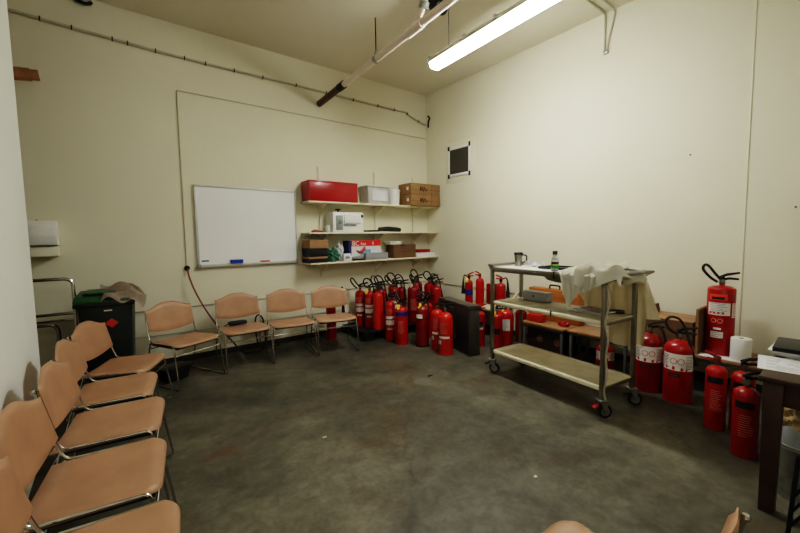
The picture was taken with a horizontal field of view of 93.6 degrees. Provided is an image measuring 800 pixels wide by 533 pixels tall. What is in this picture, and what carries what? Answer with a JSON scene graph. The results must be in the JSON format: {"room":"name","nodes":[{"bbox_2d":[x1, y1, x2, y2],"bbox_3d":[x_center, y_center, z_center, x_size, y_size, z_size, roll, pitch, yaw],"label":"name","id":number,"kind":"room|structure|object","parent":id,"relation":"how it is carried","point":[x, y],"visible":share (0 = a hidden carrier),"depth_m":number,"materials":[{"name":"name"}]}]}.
{"room":"fire safety training room","nodes":[
{"label":"fire safety training room","id":0,"kind":"room"},
{"bbox_2d":[0,0,40,497],"bbox_3d":[-0.908,-0.521,0.272,0.140,3.905,5.830,-4,6,-37],"label":"wall","id":1,"kind":"structure","parent":0,"point":[20,367],"depth_m":2.26,"materials":[{"name":"paint"}]},
{"bbox_2d":[7,0,427,372],"bbox_3d":[-2.035,-0.860,4.878,6.520,3.905,0.120,-4,6,-37],"label":"wall","id":2,"kind":"structure","parent":0,"point":[99,138],"depth_m":4.34,"materials":[{"name":"beige paint"}]},
{"bbox_2d":[13,66,39,80],"bbox_3d":[-3.634,-1.638,3.111,0.950,0.230,0.108,-5,6,-40],"label":"pipe","id":3,"kind":"object","parent":2,"relation":"attached to","point":[20,73],"visible":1,"depth_m":3.32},
{"bbox_2d":[27,220,59,256],"bbox_3d":[-3.465,-0.269,3.599,0.280,0.351,0.214,-4,6,-37],"label":"dispenser","id":4,"kind":"object","parent":2,"relation":"attached to","point":[39,232],"visible":0.59,"depth_m":3.56,"materials":[{"name":"white plastic"}]},
{"bbox_2d":[29,246,59,256],"bbox_3d":[-3.479,-0.143,3.629,0.270,0.095,0.158,-4,6,-37],"label":"tray","id":5,"kind":"object","parent":2,"relation":"attached to","point":[54,250],"depth_m":3.59,"materials":[{"name":"beige plastic"}]},
{"bbox_2d":[84,327,342,374],"bbox_3d":[-1.972,1.056,4.968,6.300,0.070,0.012,-4,6,-37],"label":"baseboard","id":6,"kind":"structure","parent":2,"relation":"attached to","point":[189,357],"depth_m":4.89,"materials":[{"name":"paint"}]},
{"bbox_2d":[7,8,425,125],"bbox_3d":[-1.753,-2.428,4.890,5.572,0.252,0.043,-4,6,-37],"label":"conduit","id":7,"kind":"object","parent":2,"relation":"attached to","point":[38,17],"visible":0.99,"depth_m":4.31,"materials":[{"name":"metal"}]},
{"bbox_2d":[184,266,279,353],"bbox_3d":[-2.031,0.540,4.674,1.074,1.148,0.267,-4,5,-32],"label":"hose","id":8,"kind":"object","parent":2,"relation":"attached to","point":[187,268],"visible":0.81,"depth_m":4.54,"materials":[{"name":"rubber"}]},
{"bbox_2d":[135,310,338,338],"bbox_3d":[-2.016,0.740,4.911,2.800,0.032,0.010,-4,6,-37],"label":"cable","id":9,"kind":"object","parent":2,"relation":"attached to","point":[336,310],"visible":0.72,"depth_m":4.67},
{"bbox_2d":[193,184,298,267],"bbox_3d":[-1.942,-0.515,4.864,1.270,0.996,0.052,-4,6,-37],"label":"whiteboard","id":10,"kind":"object","parent":2,"relation":"attached to","point":[252,225],"visible":1,"depth_m":4.82,"materials":[{"name":"plastic"}]},
{"bbox_2d":[176,90,425,265],"bbox_3d":[-1.042,-1.122,5.543,3.826,2.053,0.014,-4,6,-37],"label":"cable","id":11,"kind":"object","parent":2,"relation":"attached to","point":[176,90],"visible":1,"depth_m":4.45,"materials":[{"name":"plastic"}]},
{"bbox_2d":[300,200,437,216],"bbox_3d":[-0.375,-0.883,5.892,2.375,0.170,0.296,-4,6,-37],"label":"wall shelf","id":12,"kind":"object","parent":2,"relation":"attached to","point":[322,204],"visible":1,"depth_m":5.74,"materials":[{"name":"wood"}]},
{"bbox_2d":[301,179,357,202],"bbox_3d":[-1.001,-1.060,5.386,0.760,0.280,0.275,-4,6,-37],"label":"box","id":13,"kind":"object","parent":12,"relation":"on","point":[312,190],"visible":0.92,"depth_m":5.24,"materials":[{"name":"metal"}]},
{"bbox_2d":[359,185,390,203],"bbox_3d":[-0.388,-1.106,5.858,0.440,0.279,0.250,-4,6,-37],"label":"tub","id":14,"kind":"object","parent":12,"relation":"on","point":[372,194],"visible":0.84,"depth_m":5.75,"materials":[{"name":"plastic"}]},
{"bbox_2d":[389,189,399,204],"bbox_3d":[-0.104,-1.113,6.064,0.216,0.251,0.216,-4,6,-37],"label":"tub","id":15,"kind":"object","parent":12,"relation":"on","point":[394,194],"visible":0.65,"depth_m":5.98,"materials":[{"name":"white plastic"}]},
{"bbox_2d":[399,194,439,206],"bbox_3d":[0.338,-1.108,6.377,0.644,0.179,0.337,-4,6,-37],"label":"carton","id":16,"kind":"object","parent":12,"relation":"on","point":[410,199],"visible":0.89,"depth_m":6.21,"materials":[{"name":"cardboard"}]},
{"bbox_2d":[399,183,439,195],"bbox_3d":[0.332,-1.289,6.360,0.644,0.179,0.337,-4,6,-37],"label":"carton","id":17,"kind":"object","parent":16,"relation":"on","point":[408,188],"visible":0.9,"depth_m":6.20,"materials":[{"name":"cardboard"}]},
{"bbox_2d":[301,232,437,241],"bbox_3d":[-0.368,-0.456,5.925,2.375,0.170,0.296,-4,6,-37],"label":"wall shelf","id":18,"kind":"object","parent":2,"relation":"attached to","point":[323,235],"visible":0.94,"depth_m":5.72,"materials":[{"name":"wood"}]},
{"bbox_2d":[326,209,363,231],"bbox_3d":[-0.813,-0.678,5.566,0.510,0.340,0.265,-4,6,-37],"label":"sewing machine","id":19,"kind":"object","parent":18,"relation":"on","point":[338,221],"visible":0.97,"depth_m":5.45,"materials":[{"name":"white plastic"}]},
{"bbox_2d":[302,256,437,272],"bbox_3d":[-0.362,-0.035,5.958,2.375,0.170,0.296,-4,6,-37],"label":"wall shelf","id":20,"kind":"object","parent":2,"relation":"attached to","point":[416,260],"visible":0.86,"depth_m":5.79,"materials":[{"name":"wood"}]},
{"bbox_2d":[302,256,327,262],"bbox_3d":[-1.201,-0.099,5.288,0.276,0.085,0.256,-4,6,-37],"label":"shoe box","id":21,"kind":"object","parent":20,"relation":"on","point":[322,259],"visible":0.86,"depth_m":5.19,"materials":[{"name":"black cardboard"}]},
{"bbox_2d":[302,248,327,256],"bbox_3d":[-1.197,-0.201,5.284,0.276,0.115,0.256,-4,6,-37],"label":"shoe box","id":22,"kind":"object","parent":21,"relation":"on","point":[306,252],"visible":0.88,"depth_m":5.19,"materials":[{"name":"black cardboard"}]},
{"bbox_2d":[302,240,327,247],"bbox_3d":[-1.195,-0.318,5.279,0.276,0.115,0.256,-4,6,-37],"label":"shoe box","id":23,"kind":"object","parent":22,"relation":"on","point":[305,243],"visible":1,"depth_m":5.18,"materials":[{"name":"beige cardboard"}]},
{"bbox_2d":[327,247,339,261],"bbox_3d":[-0.980,-0.178,5.454,0.200,0.211,0.198,-4,6,-37],"label":"plastic bag","id":24,"kind":"object","parent":20,"relation":"on","point":[333,255],"visible":0.91,"depth_m":5.41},
{"bbox_2d":[343,240,380,260],"bbox_3d":[-0.576,-0.257,5.806,0.582,0.300,0.199,-4,6,-37],"label":"carton","id":25,"kind":"object","parent":20,"relation":"on","point":[355,247],"visible":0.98,"depth_m":5.70,"materials":[{"name":"cardboard"}]},
{"bbox_2d":[363,252,387,259],"bbox_3d":[-0.370,-0.163,5.804,0.414,0.106,0.074,-4,6,-37],"label":"box","id":26,"kind":"object","parent":20,"relation":"on","point":[377,255],"visible":0.92,"depth_m":5.76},
{"bbox_2d":[386,244,415,257],"bbox_3d":[0.021,-0.258,6.240,0.450,0.216,0.222,-4,6,-37],"label":"box","id":27,"kind":"object","parent":20,"relation":"on","point":[402,250],"visible":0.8,"depth_m":6.13,"materials":[{"name":"cardboard"}]},
{"bbox_2d":[94,0,632,95],"bbox_3d":[0.163,-2.678,1.839,6.520,0.120,7.420,-4,6,-37],"label":"ceiling","id":28,"kind":"structure","parent":0,"point":[339,35],"depth_m":4.42,"materials":[{"name":"beige paint"}]},
{"bbox_2d":[316,0,457,106],"bbox_3d":[0.141,-2.482,3.703,0.117,0.618,4.196,-4,6,-38],"label":"drain pipe","id":29,"kind":"object","parent":28,"relation":"hanging from","point":[419,22],"visible":1,"depth_m":3.90,"materials":[{"name":"metal"}]},
{"bbox_2d":[404,18,425,38],"bbox_3d":[0.146,-2.363,3.727,0.098,0.109,0.226,-4,6,-37],"label":"socket","id":30,"kind":"object","parent":29,"relation":"attached to","point":[416,25],"depth_m":3.69,"materials":[{"name":"metal"}]},
{"bbox_2d":[427,0,559,70],"bbox_3d":[0.819,-2.474,3.595,0.201,0.580,1.584,-4,5,-34],"label":"fluorescent light","id":31,"kind":"object","parent":28,"relation":"hanging from","point":[522,10],"visible":0.95,"depth_m":3.53,"materials":[{"name":"white plastic"}]},
{"bbox_2d":[586,0,615,54],"bbox_3d":[2.046,-2.588,3.947,0.756,0.453,0.120,-4,6,-37],"label":"cable","id":32,"kind":"object","parent":28,"relation":"hanging from","point":[606,50],"visible":1,"depth_m":4.15,"materials":[{"name":"metal"}]},
{"bbox_2d":[28,326,799,532],"bbox_3d":[0.227,1.334,2.150,6.520,0.120,7.420,-4,6,-37],"label":"floor","id":33,"kind":"structure","parent":0,"point":[459,448],"depth_m":2.53,"materials":[{"name":"concrete"}]},
{"bbox_2d":[32,277,83,387],"bbox_3d":[-3.248,0.674,3.381,0.568,1.116,0.264,-4,6,-37],"label":"trolley","id":34,"kind":"object","parent":33,"relation":"on","point":[73,290],"visible":0.39,"depth_m":3.51,"materials":[{"name":"silver metal"}]},
{"bbox_2d":[0,397,176,532],"bbox_3d":[-1.308,0.936,1.626,0.545,0.800,0.531,-3,5,-30],"label":"chair","id":35,"kind":"object","parent":33,"relation":"on","point":[97,482],"visible":0.85,"depth_m":1.56,"materials":[{"name":"beige plastic"}]},
{"bbox_2d":[0,456,180,532],"bbox_3d":[-0.965,0.967,1.159,0.545,0.800,0.531,-3,5,-30],"label":"chair","id":36,"kind":"object","parent":33,"relation":"on","point":[161,516],"visible":1,"depth_m":1.31,"materials":[{"name":"beige plastic"}]},
{"bbox_2d":[31,361,173,499],"bbox_3d":[-1.637,0.902,2.134,0.545,0.800,0.531,-3,5,-29],"label":"chair","id":37,"kind":"object","parent":33,"relation":"on","point":[59,390],"visible":0.93,"depth_m":2.05,"materials":[{"name":"beige plastic"}]},
{"bbox_2d":[72,289,135,382],"bbox_3d":[-2.808,0.713,3.648,0.445,0.985,0.591,-4,5,-32],"label":"wheelie bin","id":38,"kind":"object","parent":33,"relation":"on","point":[119,318],"visible":0.44,"depth_m":3.45,"materials":[{"name":"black plastic"}]},
{"bbox_2d":[100,281,146,306],"bbox_3d":[-2.686,0.261,3.642,0.380,0.233,0.530,-4,5,-32],"label":"towel","id":39,"kind":"object","parent":38,"relation":"on","point":[123,289],"visible":0.98,"depth_m":3.52,"materials":[{"name":"fabric"}]},
{"bbox_2d":[50,339,163,461],"bbox_3d":[-1.984,0.872,2.599,0.545,0.800,0.531,-3,5,-29],"label":"chair","id":40,"kind":"object","parent":33,"relation":"on","point":[110,391],"visible":0.8,"depth_m":2.54,"materials":[{"name":"beige plastic"}]},
{"bbox_2d":[67,321,173,420],"bbox_3d":[-2.287,0.837,3.111,0.545,0.800,0.531,-2,5,-14],"label":"chair","id":41,"kind":"object","parent":33,"relation":"on","point":[93,338],"visible":0.85,"depth_m":3.06,"materials":[{"name":"beige plastic"}]},
{"bbox_2d":[154,361,192,382],"bbox_3d":[-2.362,1.107,3.918,0.220,0.142,0.280,1,5,28],"label":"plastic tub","id":42,"kind":"object","parent":33,"relation":"on","point":[183,367],"visible":0.95,"depth_m":3.86,"materials":[{"name":"plastic"}]},
{"bbox_2d":[144,301,225,390],"bbox_3d":[-2.241,0.774,3.904,0.545,0.800,0.531,1,5,26],"label":"chair","id":43,"kind":"object","parent":33,"relation":"on","point":[167,315],"visible":0.96,"depth_m":3.91,"materials":[{"name":"beige plastic"}]},
{"bbox_2d":[214,292,273,373],"bbox_3d":[-1.822,0.731,4.371,0.531,0.800,0.545,-4,6,-37],"label":"chair","id":44,"kind":"object","parent":33,"relation":"on","point":[233,305],"visible":1,"depth_m":4.44,"materials":[{"name":"beige plastic"}]},
{"bbox_2d":[266,288,317,363],"bbox_3d":[-1.358,0.701,4.661,0.531,0.800,0.545,-3,5,-29],"label":"chair","id":45,"kind":"object","parent":33,"relation":"on","point":[281,300],"visible":0.99,"depth_m":4.76,"materials":[{"name":"beige plastic"}]},
{"bbox_2d":[310,285,359,355],"bbox_3d":[-0.868,0.674,4.907,0.531,0.800,0.545,-3,5,-24],"label":"chair","id":46,"kind":"object","parent":33,"relation":"on","point":[330,296],"visible":0.99,"depth_m":5.02,"materials":[{"name":"beige plastic"}]},
{"bbox_2d":[326,286,344,339],"bbox_3d":[-0.921,0.661,5.385,0.274,0.757,0.137,-2,4,-8],"label":"fire extinguisher","id":47,"kind":"object","parent":33,"relation":"on","point":[331,333],"visible":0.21,"depth_m":5.34,"materials":[{"name":"red metal"}]},
{"bbox_2d":[342,321,415,341],"bbox_3d":[-0.008,0.919,5.966,1.660,0.124,0.703,-4,5,-35],"label":"pallet","id":48,"kind":"object","parent":33,"relation":"on","point":[367,333],"visible":0.28,"depth_m":5.47,"materials":[{"name":"plastic"}]},
{"bbox_2d":[350,277,367,325],"bbox_3d":[-0.613,0.523,5.704,0.244,0.723,0.159,2,5,33],"label":"fire extinguisher","id":49,"kind":"object","parent":48,"relation":"on","point":[360,294],"visible":0.98,"depth_m":5.64,"materials":[{"name":"red metal"}]},
{"bbox_2d":[363,278,376,326],"bbox_3d":[-0.442,0.526,5.573,0.191,0.733,0.151,-1,4,4],"label":"fire extinguisher","id":50,"kind":"object","parent":48,"relation":"on","point":[369,294],"visible":0.93,"depth_m":5.52,"materials":[{"name":"red metal"}]},
{"bbox_2d":[373,284,384,329],"bbox_3d":[-0.318,0.576,5.439,0.170,0.650,0.169,-4,5,-31],"label":"fire extinguisher","id":51,"kind":"object","parent":48,"relation":"on","point":[378,298],"visible":1,"depth_m":5.38,"materials":[{"name":"red metal"}]},
{"bbox_2d":[384,275,401,308],"bbox_3d":[-0.100,0.497,5.871,0.247,0.733,0.153,2,5,30],"label":"fire extinguisher","id":52,"kind":"object","parent":48,"relation":"on","point":[392,290],"visible":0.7,"depth_m":5.82,"materials":[{"name":"red metal"}]},
{"bbox_2d":[395,274,408,307],"bbox_3d":[0.032,0.485,6.004,0.154,0.733,0.189,-5,6,-40],"label":"fire extinguisher","id":53,"kind":"object","parent":48,"relation":"on","point":[402,290],"visible":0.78,"depth_m":5.95,"materials":[{"name":"red metal"}]},
{"bbox_2d":[407,274,419,321],"bbox_3d":[0.221,0.478,5.914,0.202,0.753,0.222,-2,5,-13],"label":"fire extinguisher","id":54,"kind":"object","parent":48,"relation":"on","point":[413,304],"visible":0.93,"depth_m":5.85,"materials":[{"name":"red metal"}]},
{"bbox_2d":[430,273,443,310],"bbox_3d":[0.604,0.469,6.148,0.196,0.723,0.178,3,6,40],"label":"fire extinguisher","id":55,"kind":"object","parent":48,"relation":"on","point":[436,290],"visible":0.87,"depth_m":6.10,"materials":[{"name":"red metal"}]},
{"bbox_2d":[385,292,397,340],"bbox_3d":[-0.126,0.699,5.291,0.178,0.671,0.147,2,5,35],"label":"fire extinguisher","id":56,"kind":"object","parent":33,"relation":"on","point":[389,305],"visible":0.94,"depth_m":5.25,"materials":[{"name":"red metal"}]},
{"bbox_2d":[394,291,407,344],"bbox_3d":[0.011,0.695,5.106,0.200,0.703,0.206,-1,4,4],"label":"fire extinguisher","id":57,"kind":"object","parent":33,"relation":"on","point":[401,312],"visible":1,"depth_m":5.03,"materials":[{"name":"red metal"}]},
{"bbox_2d":[415,291,430,347],"bbox_3d":[0.305,0.685,4.955,0.210,0.738,0.197,-1,4,5],"label":"fire extinguisher","id":58,"kind":"object","parent":33,"relation":"on","point":[422,311],"visible":1,"depth_m":4.90,"materials":[{"name":"red metal"}]},
{"bbox_2d":[431,299,443,350],"bbox_3d":[0.485,0.741,4.819,0.169,0.641,0.173,0,4,6],"label":"fire extinguisher","id":59,"kind":"object","parent":33,"relation":"on","point":[435,313],"visible":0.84,"depth_m":4.76,"materials":[{"name":"red metal"}]},
{"bbox_2d":[438,302,455,355],"bbox_3d":[0.574,0.756,4.609,0.218,0.641,0.189,0,4,7],"label":"fire extinguisher","id":60,"kind":"object","parent":33,"relation":"on","point":[446,320],"visible":1,"depth_m":4.54,"materials":[{"name":"red metal"}]},
{"bbox_2d":[439,296,479,356],"bbox_3d":[0.753,0.749,4.854,0.162,0.612,0.769,-3,5,-22],"label":"base cabinet","id":61,"kind":"object","parent":33,"relation":"on","point":[466,314],"visible":0.8,"depth_m":4.55,"materials":[{"name":"wood"}]},
{"bbox_2d":[480,303,485,346],"bbox_3d":[1.054,0.762,4.930,0.127,0.564,0.126,-3,5,-27],"label":"fire extinguisher","id":62,"kind":"object","parent":33,"relation":"on","point":[482,314],"visible":0.55,"depth_m":4.88,"materials":[{"name":"red metal"}]},
{"bbox_2d":[456,298,510,310],"bbox_3d":[1.148,0.769,5.681,0.420,0.430,1.030,-4,6,-37],"label":"bench","id":63,"kind":"object","parent":33,"relation":"on","point":[487,306],"visible":0.2,"depth_m":5.39,"materials":[{"name":"beige laminate"}]},
{"bbox_2d":[461,272,473,302],"bbox_3d":[1.019,0.317,5.644,0.185,0.480,0.119,-2,5,-12],"label":"fire extinguisher","id":64,"kind":"object","parent":63,"relation":"on","point":[467,289],"visible":0.88,"depth_m":5.61,"materials":[{"name":"red metal"}]},
{"bbox_2d":[475,271,483,304],"bbox_3d":[1.173,0.312,5.512,0.122,0.504,0.121,-2,5,-17],"label":"fire extinguisher","id":65,"kind":"object","parent":63,"relation":"on","point":[479,281],"visible":0.88,"depth_m":5.47,"materials":[{"name":"red metal"}]},
{"bbox_2d":[495,275,509,305],"bbox_3d":[1.469,0.341,5.363,0.206,0.460,0.133,0,5,12],"label":"fire extinguisher","id":66,"kind":"object","parent":63,"relation":"on","point":[502,292],"visible":0.81,"depth_m":5.33,"materials":[{"name":"red metal"}]},
{"bbox_2d":[494,305,505,348],"bbox_3d":[1.274,0.762,4.834,0.193,0.571,0.142,0,5,14],"label":"fire extinguisher","id":67,"kind":"object","parent":33,"relation":"on","point":[498,319],"visible":0.77,"depth_m":4.79,"materials":[{"name":"red metal"}]},
{"bbox_2d":[498,299,513,344],"bbox_3d":[1.417,0.739,5.047,0.216,0.581,0.214,3,6,39],"label":"fire extinguisher","id":68,"kind":"object","parent":33,"relation":"on","point":[508,316],"visible":0.59,"depth_m":4.96,"materials":[{"name":"red metal"}]},
{"bbox_2d":[515,309,526,341],"bbox_3d":[1.666,0.739,5.124,0.180,0.561,0.152,-2,5,-17],"label":"fire extinguisher","id":69,"kind":"object","parent":33,"relation":"on","point":[517,311],"visible":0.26,"depth_m":5.09,"materials":[{"name":"red metal"}]},
{"bbox_2d":[527,326,575,356],"bbox_3d":[1.862,0.911,4.642,0.270,0.285,0.510,-4,5,-31],"label":"chest","id":70,"kind":"object","parent":33,"relation":"on","point":[539,338],"visible":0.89,"depth_m":4.52,"materials":[{"name":"brown wood"}]},
{"bbox_2d":[523,320,582,354],"bbox_3d":[1.874,0.873,4.647,0.400,0.360,0.600,-4,5,-31],"label":"bench","id":71,"kind":"object","parent":33,"relation":"on","point":[551,326],"visible":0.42,"depth_m":4.50,"materials":[{"name":"brown wood"}]},
{"bbox_2d":[526,312,545,322],"bbox_3d":[1.714,0.621,4.717,0.100,0.135,0.229,-4,5,-34],"label":"bag","id":72,"kind":"object","parent":71,"relation":"on","point":[536,317],"visible":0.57,"depth_m":4.66,"materials":[{"name":"fabric"}]},
{"bbox_2d":[529,284,584,325],"bbox_3d":[1.950,0.457,4.717,0.124,0.455,0.700,-4,5,-33],"label":"chair","id":73,"kind":"object","parent":71,"relation":"on","point":[558,296],"visible":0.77,"depth_m":4.61,"materials":[{"name":"orange plastic"}]},
{"bbox_2d":[485,262,654,417],"bbox_3d":[1.465,0.573,3.489,0.580,1.150,1.410,-4,5,-30],"label":"cart","id":74,"kind":"object","parent":33,"relation":"on","point":[590,375],"visible":0.81,"depth_m":3.30,"materials":[{"name":"metal"}]},
{"bbox_2d":[501,265,560,271],"bbox_3d":[1.444,0.036,3.479,0.406,0.012,1.190,-4,5,-30],"label":"shelf","id":75,"kind":"object","parent":74,"relation":"attached to","point":[524,268],"depth_m":3.65,"materials":[{"name":"metal"}]},
{"bbox_2d":[522,289,552,302],"bbox_3d":[1.408,0.302,3.854,0.116,0.094,0.294,-4,5,-30],"label":"box","id":76,"kind":"object","parent":74,"relation":"on","point":[534,295],"visible":1,"depth_m":3.79,"materials":[{"name":"paint"}]},
{"bbox_2d":[494,343,630,386],"bbox_3d":[1.458,0.901,3.546,0.406,0.012,1.190,-4,5,-30],"label":"shelf","id":77,"kind":"object","parent":74,"relation":"attached to","point":[575,370],"depth_m":3.43,"materials":[{"name":"beige metal"}]},
{"bbox_2d":[495,297,632,321],"bbox_3d":[1.450,0.386,3.506,0.406,0.012,1.190,-4,5,-30],"label":"shelf","id":78,"kind":"object","parent":74,"relation":"attached to","point":[557,309],"depth_m":3.39,"materials":[{"name":"beige metal"}]},
{"bbox_2d":[568,308,600,314],"bbox_3d":[1.652,0.385,3.271,0.200,0.009,0.280,-4,5,-34],"label":"magazine","id":79,"kind":"object","parent":74,"relation":"on","point":[571,309],"visible":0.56,"depth_m":3.24,"materials":[{"name":"white paper"}]},
{"bbox_2d":[573,306,615,313],"bbox_3d":[1.684,0.377,3.255,0.200,0.009,0.280,-3,5,-21],"label":"magazine","id":80,"kind":"object","parent":79,"relation":"on","point":[596,310],"visible":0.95,"depth_m":3.25,"materials":[{"name":"white paper"}]},
{"bbox_2d":[559,262,646,308],"bbox_3d":[1.591,0.201,3.219,0.557,0.520,0.886,-4,5,-30],"label":"cloth","id":81,"kind":"object","parent":74,"relation":"on","point":[586,279],"visible":0.97,"depth_m":2.95,"materials":[{"name":"fabric"}]},
{"bbox_2d":[579,283,609,308],"bbox_3d":[1.724,0.230,3.524,0.024,0.410,0.500,-4,5,-30],"label":"drape","id":82,"kind":"object","parent":81,"relation":"hanging from","point":[592,298],"depth_m":3.43,"materials":[{"name":"beige fabric"}]},
{"bbox_2d":[603,262,659,400],"bbox_3d":[1.754,0.496,3.086,0.566,1.058,0.435,-4,5,-30],"label":"cloth","id":83,"kind":"object","parent":74,"relation":"hanging from","point":[620,297],"visible":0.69,"depth_m":3.17,"materials":[{"name":"fabric"}]},
{"bbox_2d":[567,325,627,373],"bbox_3d":[2.257,0.906,4.136,0.400,0.360,0.660,-4,5,-33],"label":"bench","id":84,"kind":"object","parent":33,"relation":"on","point":[588,332],"visible":0.49,"depth_m":4.19,"materials":[{"name":"brown wood"}]},
{"bbox_2d":[596,336,614,369],"bbox_3d":[2.103,0.891,3.839,0.174,0.441,0.182,-3,5,-24],"label":"fire extinguisher","id":85,"kind":"object","parent":33,"relation":"on","point":[611,352],"visible":0.38,"depth_m":3.78,"materials":[{"name":"red metal"}]},
{"bbox_2d":[635,320,666,393],"bbox_3d":[2.297,0.812,3.465,0.219,0.651,0.220,-2,5,-12],"label":"fire extinguisher","id":86,"kind":"object","parent":33,"relation":"on","point":[649,357],"visible":0.86,"depth_m":3.39,"materials":[{"name":"red metal"}]},
{"bbox_2d":[638,350,657,362],"bbox_3d":[2.237,0.809,3.391,0.151,0.103,0.030,3,6,39],"label":"print","id":87,"kind":"object","parent":86,"relation":"attached to","point":[644,356],"depth_m":3.38},
{"bbox_2d":[662,315,697,404],"bbox_3d":[2.399,0.787,3.231,0.216,0.733,0.215,-1,4,-1],"label":"fire extinguisher","id":88,"kind":"object","parent":33,"relation":"on","point":[679,360],"visible":1,"depth_m":3.16,"materials":[{"name":"red metal"}]},
{"bbox_2d":[666,358,686,371],"bbox_3d":[2.333,0.825,3.169,0.029,0.103,0.148,-5,6,-44],"label":"print","id":89,"kind":"object","parent":88,"relation":"attached to","point":[672,364],"depth_m":3.16},
{"bbox_2d":[703,350,727,430],"bbox_3d":[2.325,0.904,2.764,0.130,0.574,0.130,-2,4,-8],"label":"fire extinguisher","id":90,"kind":"object","parent":33,"relation":"on","point":[716,376],"visible":1,"depth_m":2.73,"materials":[{"name":"red metal"}]},
{"bbox_2d":[663,347,772,410],"bbox_3d":[2.811,0.951,3.453,0.440,0.360,0.920,-4,6,-37],"label":"bench","id":91,"kind":"object","parent":33,"relation":"on","point":[725,363],"visible":0.03,"depth_m":3.17,"materials":[{"name":"brown wood"}]},
{"bbox_2d":[645,303,695,347],"bbox_3d":[2.659,0.576,3.647,0.380,0.360,0.420,-4,5,-35],"label":"open cardboard box","id":92,"kind":"object","parent":91,"relation":"on","point":[674,324],"visible":0.25,"depth_m":3.53,"materials":[{"name":"cardboard"}]},
{"bbox_2d":[694,306,705,353],"bbox_3d":[2.784,0.569,3.448,0.362,0.400,0.026,-4,6,-37],"label":"cardboard box","id":93,"kind":"object","parent":91,"relation":"on","point":[700,312],"visible":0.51,"depth_m":3.36,"materials":[{"name":"cardboard"}]},
{"bbox_2d":[702,263,739,355],"bbox_3d":[2.852,0.374,3.344,0.222,0.803,0.204,-2,5,-17],"label":"fire extinguisher","id":94,"kind":"object","parent":91,"relation":"on","point":[721,298],"visible":0.93,"depth_m":3.29,"materials":[{"name":"red metal"}]},
{"bbox_2d":[730,336,751,362],"bbox_3d":[2.867,0.696,3.157,0.136,0.190,0.136,-4,6,-37],"label":"paper towel roll","id":95,"kind":"object","parent":91,"relation":"on","point":[740,347],"visible":0.93,"depth_m":3.11,"materials":[{"name":"white paper"}]},
{"bbox_2d":[728,358,757,429],"bbox_3d":[2.493,0.914,2.692,0.191,0.561,0.139,2,5,34],"label":"fire extinguisher","id":96,"kind":"object","parent":33,"relation":"on","point":[736,377],"visible":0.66,"depth_m":2.68,"materials":[{"name":"red metal"}]},
{"bbox_2d":[729,371,761,459],"bbox_3d":[2.243,0.936,2.399,0.185,0.571,0.135,2,6,37],"label":"fire extinguisher","id":97,"kind":"object","parent":33,"relation":"on","point":[745,415],"visible":0.96,"depth_m":2.38,"materials":[{"name":"red metal"}]},
{"bbox_2d":[758,356,799,514],"bbox_3d":[2.545,0.915,1.679,0.835,0.715,1.285,-4,6,-37],"label":"table","id":98,"kind":"object","parent":33,"relation":"on","point":[781,390],"visible":0.58,"depth_m":1.89,"materials":[{"name":"brown wood"}]},
{"bbox_2d":[757,355,799,374],"bbox_3d":[2.086,0.534,2.036,0.210,0.002,0.298,3,6,44],"label":"paper sheet","id":99,"kind":"object","parent":98,"relation":"on","point":[764,362],"visible":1,"depth_m":2.03,"materials":[{"name":"paper"}]},
{"bbox_2d":[768,341,799,358],"bbox_3d":[2.396,0.503,2.140,0.310,0.038,0.390,-4,6,-37],"label":"tray","id":100,"kind":"object","parent":98,"relation":"on","point":[775,353],"visible":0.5,"depth_m":2.16,"materials":[{"name":"plastic"}]},
{"bbox_2d":[772,337,799,354],"bbox_3d":[2.382,0.473,2.128,0.320,0.024,0.360,-5,6,-40],"label":"folder","id":101,"kind":"object","parent":100,"relation":"on","point":[782,344],"visible":1,"depth_m":2.18,"materials":[{"name":"plastic"}]},
{"bbox_2d":[776,357,799,369],"bbox_3d":[2.221,0.531,2.033,0.298,0.002,0.210,-4,5,-33],"label":"paper sheet","id":102,"kind":"object","parent":98,"relation":"on","point":[786,362],"visible":0.9,"depth_m":2.06,"materials":[{"name":"paper"}]},
{"bbox_2d":[777,426,799,503],"bbox_3d":[2.182,1.046,2.036,0.272,0.410,0.270,-4,6,-37],"label":"waste bin","id":103,"kind":"object","parent":33,"relation":"on","point":[790,440],"visible":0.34,"depth_m":2.00,"materials":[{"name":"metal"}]},
{"bbox_2d":[783,407,799,431],"bbox_3d":[2.180,0.815,2.016,0.198,0.203,0.194,0,4,8],"label":"paper","id":104,"kind":"object","parent":103,"relation":"in","point":[791,417],"visible":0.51,"depth_m":2.02,"materials":[{"name":"paper"}]},
{"bbox_2d":[785,455,799,532],"bbox_3d":[1.972,1.085,1.589,0.018,0.409,0.464,-4,6,-37],"label":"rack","id":105,"kind":"object","parent":33,"relation":"on","point":[792,508],"visible":1,"depth_m":1.75,"materials":[{"name":"metal"}]},
{"bbox_2d":[426,0,799,384],"bbox_3d":[2.764,-0.861,3.894,0.120,3.905,7.300,-4,6,-37],"label":"wall","id":106,"kind":"structure","parent":0,"point":[582,152],"depth_m":3.97,"materials":[{"name":"beige paint"}]},
{"bbox_2d":[446,136,474,183],"bbox_3d":[0.960,-1.698,6.039,0.024,0.650,0.640,-4,6,-37],"label":"vent panel","id":107,"kind":"object","parent":106,"relation":"attached to","point":[460,155],"visible":1,"depth_m":6.02,"materials":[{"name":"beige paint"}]},
{"bbox_2d":[485,324,762,392],"bbox_3d":[2.716,1.052,4.037,0.012,0.070,7.188,-4,6,-37],"label":"baseboard","id":108,"kind":"structure","parent":106,"relation":"attached to","point":[697,374],"depth_m":4.23,"materials":[{"name":"paint"}]},
{"bbox_2d":[738,0,757,335],"bbox_3d":[3.101,-1.014,3.338,0.012,3.525,0.010,-4,6,-37],"label":"vertical cable","id":109,"kind":"object","parent":106,"relation":"attached to","point":[756,0],"visible":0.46,"depth_m":3.35,"materials":[{"name":"beige paint"}]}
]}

